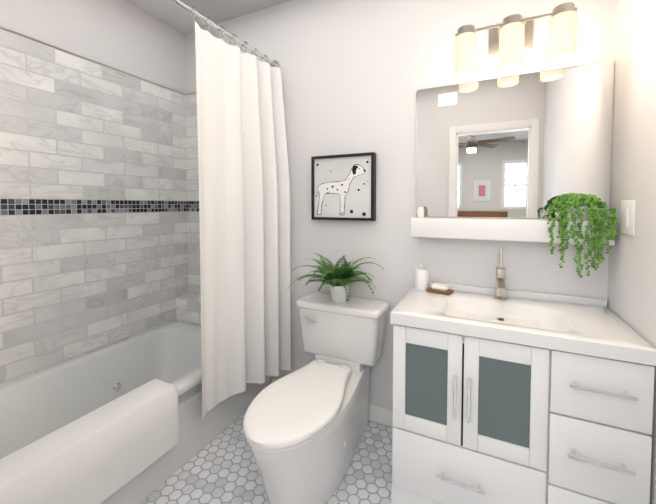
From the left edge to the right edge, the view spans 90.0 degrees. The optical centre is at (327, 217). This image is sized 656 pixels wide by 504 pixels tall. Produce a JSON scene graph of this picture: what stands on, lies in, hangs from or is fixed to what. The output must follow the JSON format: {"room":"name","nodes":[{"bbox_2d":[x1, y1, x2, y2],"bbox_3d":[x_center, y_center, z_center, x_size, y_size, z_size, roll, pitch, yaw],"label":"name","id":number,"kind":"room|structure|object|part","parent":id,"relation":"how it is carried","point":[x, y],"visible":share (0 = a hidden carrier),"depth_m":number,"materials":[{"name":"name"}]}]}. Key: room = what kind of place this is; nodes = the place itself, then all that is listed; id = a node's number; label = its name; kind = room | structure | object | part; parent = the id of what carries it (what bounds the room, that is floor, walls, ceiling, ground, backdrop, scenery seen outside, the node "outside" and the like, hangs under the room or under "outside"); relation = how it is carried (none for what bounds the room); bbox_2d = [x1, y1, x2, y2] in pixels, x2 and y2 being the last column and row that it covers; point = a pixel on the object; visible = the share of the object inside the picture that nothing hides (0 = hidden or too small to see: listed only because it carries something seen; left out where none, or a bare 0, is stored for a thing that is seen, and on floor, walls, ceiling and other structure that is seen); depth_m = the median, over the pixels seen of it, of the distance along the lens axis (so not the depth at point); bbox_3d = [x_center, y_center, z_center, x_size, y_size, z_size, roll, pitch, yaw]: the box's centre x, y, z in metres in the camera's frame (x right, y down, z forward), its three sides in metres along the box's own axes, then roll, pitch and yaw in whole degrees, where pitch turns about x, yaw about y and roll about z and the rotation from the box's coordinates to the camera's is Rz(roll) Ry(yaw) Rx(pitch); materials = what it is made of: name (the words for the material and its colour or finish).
{"room":"bathroom","nodes":[
{"label":"bathroom","id":0,"kind":"room"},
{"bbox_2d":[0,0,184,93],"bbox_3d":[-1.503,-0.074,1.591,0.100,2.440,1.900,1,2,26],"label":"wall","id":1,"kind":"structure","parent":0,"point":[124,36],"depth_m":1.91,"materials":[{"name":"white paint"}]},
{"bbox_2d":[0,28,187,386],"bbox_3d":[-1.452,-0.041,1.568,0.012,1.625,1.900,1,2,26],"label":"wall tile","id":2,"kind":"structure","parent":1,"relation":"attached to","point":[93,227],"depth_m":1.79,"materials":[{"name":"tile"}]},
{"bbox_2d":[0,26,196,94],"bbox_3d":[-1.105,-0.041,1.399,0.784,1.628,1.900,1,2,26],"label":"trim","id":3,"kind":"structure","parent":1,"relation":"attached to","point":[90,59],"depth_m":1.79,"materials":[{"name":"silver metal"}]},
{"bbox_2d":[124,0,289,33],"bbox_3d":[-0.355,-1.323,0.986,2.652,0.100,2.100,1,2,26],"label":"ceiling","id":4,"kind":"structure","parent":0,"point":[217,11],"depth_m":2.07,"materials":[{"name":"grey paint"}]},
{"bbox_2d":[139,412,392,503],"bbox_3d":[-0.333,1.214,1.125,2.652,0.100,2.000,1,2,26],"label":"floor","id":5,"kind":"structure","parent":0,"point":[222,468],"depth_m":1.46,"materials":[{"name":"grey tile"}]},
{"bbox_2d":[0,321,259,503],"bbox_3d":[-1.079,0.960,1.501,0.745,0.380,1.520,1,2,26],"label":"tub","id":6,"kind":"object","parent":5,"relation":"on","point":[36,406],"visible":0.54,"depth_m":1.67,"materials":[{"name":"white ceramic"}]},
{"bbox_2d":[0,379,178,503],"bbox_3d":[-0.874,0.869,1.184,0.191,0.255,0.655,1,2,26],"label":"towel","id":7,"kind":"object","parent":6,"relation":"on","point":[101,454],"visible":1,"depth_m":1.15,"materials":[{"name":"white fabric"}]},
{"bbox_2d":[176,292,271,391],"bbox_3d":[-0.723,0.842,2.232,0.748,0.560,0.103,1,2,26],"label":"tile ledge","id":8,"kind":"object","parent":5,"relation":"on","point":[188,306],"visible":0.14,"depth_m":2.29,"materials":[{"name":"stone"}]},
{"bbox_2d":[243,292,388,503],"bbox_3d":[-0.060,0.804,1.492,0.474,0.692,0.835,1,2,26],"label":"toilet","id":9,"kind":"object","parent":5,"relation":"on","point":[304,428],"visible":1,"depth_m":1.39,"materials":[{"name":"white ceramic"}]},
{"bbox_3d":[-0.106,0.767,1.395,0.350,0.046,0.623,1,2,26],"label":"seat","id":10,"kind":"part","parent":9,"relation":"part of","materials":[{"name":"white plastic"}]},
{"bbox_3d":[-0.094,0.541,1.724,0.083,0.025,0.023,1,2,26],"label":"lever","id":11,"kind":"part","parent":9,"relation":"part of","materials":[{"name":"silver metal"}]},
{"bbox_2d":[288,253,382,302],"bbox_3d":[0.045,0.313,1.674,0.480,0.275,0.406,1,2,26],"label":"fern plant","id":12,"kind":"object","parent":9,"relation":"on","point":[338,280],"visible":1,"depth_m":1.71,"materials":[{"name":"green plant"}]},
{"bbox_3d":[0.076,0.619,1.764,0.474,0.342,0.215,1,2,26],"label":"tank","id":13,"kind":"part","parent":9,"relation":"part of","materials":[{"name":"white ceramic"}]},
{"bbox_2d":[390,248,655,503],"bbox_3d":[0.695,0.650,1.326,0.786,1.012,0.497,1,2,26],"label":"bathroom vanity","id":14,"kind":"object","parent":5,"relation":"on","point":[502,394],"visible":0.98,"depth_m":1.14,"materials":[{"name":"white paint"}]},
{"bbox_2d":[415,264,428,290],"bbox_3d":[0.465,0.294,1.621,0.066,0.124,0.066,1,2,26],"label":"dispenser","id":15,"kind":"object","parent":14,"relation":"on","point":[421,278],"visible":0.96,"depth_m":1.59,"materials":[{"name":"white"}]},
{"bbox_2d":[426,283,453,294],"bbox_3d":[0.535,0.340,1.566,0.110,0.036,0.072,2,3,38],"label":"soap dish","id":16,"kind":"object","parent":14,"relation":"on","point":[443,289],"visible":1,"depth_m":1.55,"materials":[{"name":"brown wood"}]},
{"bbox_3d":[0.492,0.633,1.194,0.421,0.290,0.004,1,2,26],"label":"glass","id":17,"kind":"part","parent":14,"relation":"part of","materials":[{"name":"grey glass"}]},
{"bbox_2d":[493,248,506,299],"bbox_3d":[0.749,0.252,1.419,0.054,0.224,0.146,1,2,26],"label":"faucet","id":18,"kind":"object","parent":14,"relation":"on","point":[500,290],"depth_m":1.44,"materials":[{"name":"silver metal"}]},
{"bbox_2d":[184,0,616,409],"bbox_3d":[0.082,-0.087,1.932,2.652,2.440,0.100,1,2,26],"label":"wall","id":19,"kind":"structure","parent":0,"point":[356,75],"depth_m":1.76,"materials":[{"name":"white paint"}]},
{"bbox_2d":[185,93,200,293],"bbox_3d":[-0.689,-0.066,2.245,0.768,1.625,0.012,1,2,26],"label":"wall tile","id":20,"kind":"structure","parent":19,"relation":"attached to","point":[193,217],"depth_m":2.38,"materials":[{"name":"tile"}]},
{"bbox_2d":[171,0,290,419],"bbox_3d":[-0.684,0.007,1.196,0.176,1.888,1.900,1,2,26],"label":"shower curtain","id":21,"kind":"object","parent":19,"relation":"attached to","point":[244,198],"visible":1,"depth_m":1.72,"materials":[{"name":"white fabric"}]},
{"bbox_3d":[-0.738,-0.910,1.188,0.056,0.055,1.900,1,2,26],"label":"rod","id":22,"kind":"part","parent":21,"relation":"part of","materials":[{"name":"silver metal"}]},
{"bbox_2d":[272,377,392,426],"bbox_3d":[0.044,1.089,1.932,0.903,0.090,0.012,1,2,26],"label":"baseboard","id":23,"kind":"structure","parent":19,"relation":"attached to","point":[381,415],"depth_m":1.80,"materials":[{"name":"white paint"}]},
{"bbox_2d":[311,152,375,220],"bbox_3d":[0.083,-0.167,1.847,0.378,0.365,0.044,1,2,26],"label":"framed picture","id":24,"kind":"object","parent":19,"relation":"attached to","point":[343,186],"visible":1,"depth_m":1.83,"materials":[{"name":"black"}]},
{"bbox_2d":[411,61,614,244],"bbox_3d":[0.781,-0.270,1.463,0.788,0.740,0.117,1,2,26],"label":"mirror","id":25,"kind":"object","parent":19,"relation":"attached to","point":[528,148],"visible":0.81,"depth_m":1.48,"materials":[{"name":"clear glass"}]},
{"bbox_2d":[417,207,424,217],"bbox_3d":[0.460,-0.025,1.628,0.036,0.054,0.035,1,2,26],"label":"jar","id":26,"kind":"object","parent":25,"relation":"on","point":[420,212],"visible":1,"depth_m":1.61,"materials":[{"name":"white ceramic"}]},
{"bbox_2d":[411,217,614,244],"bbox_3d":[0.776,0.054,1.478,0.778,0.092,0.117,1,2,26],"label":"shelf","id":27,"kind":"object","parent":25,"relation":"attached to","point":[527,229],"depth_m":1.44,"materials":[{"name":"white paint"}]},
{"bbox_2d":[547,193,617,277],"bbox_3d":[1.010,0.069,1.333,0.226,0.339,0.148,1,2,26],"label":"hanging plant","id":28,"kind":"object","parent":25,"relation":"on","point":[582,208],"visible":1,"depth_m":1.29,"materials":[{"name":"green plant"}]},
{"bbox_2d":[454,2,577,76],"bbox_3d":[0.788,-0.754,1.413,0.447,0.232,0.170,1,2,26],"label":"sconce","id":29,"kind":"object","parent":19,"relation":"attached to","point":[510,39],"visible":1,"depth_m":1.34,"materials":[{"name":"white glass"}]},
{"bbox_2d":[607,0,655,503],"bbox_3d":[0.792,-0.033,0.476,0.100,2.440,1.900,1,2,26],"label":"wall","id":30,"kind":"structure","parent":0,"point":[631,297],"depth_m":1.12,"materials":[{"name":"white paint"}]},
{"bbox_2d":[620,200,635,235],"bbox_3d":[1.070,0.000,1.174,0.010,0.122,0.120,1,2,26],"label":"switch plate","id":31,"kind":"object","parent":30,"relation":"attached to","point":[628,209],"visible":1,"depth_m":1.16,"materials":[{"name":"white plastic"}]}
]}

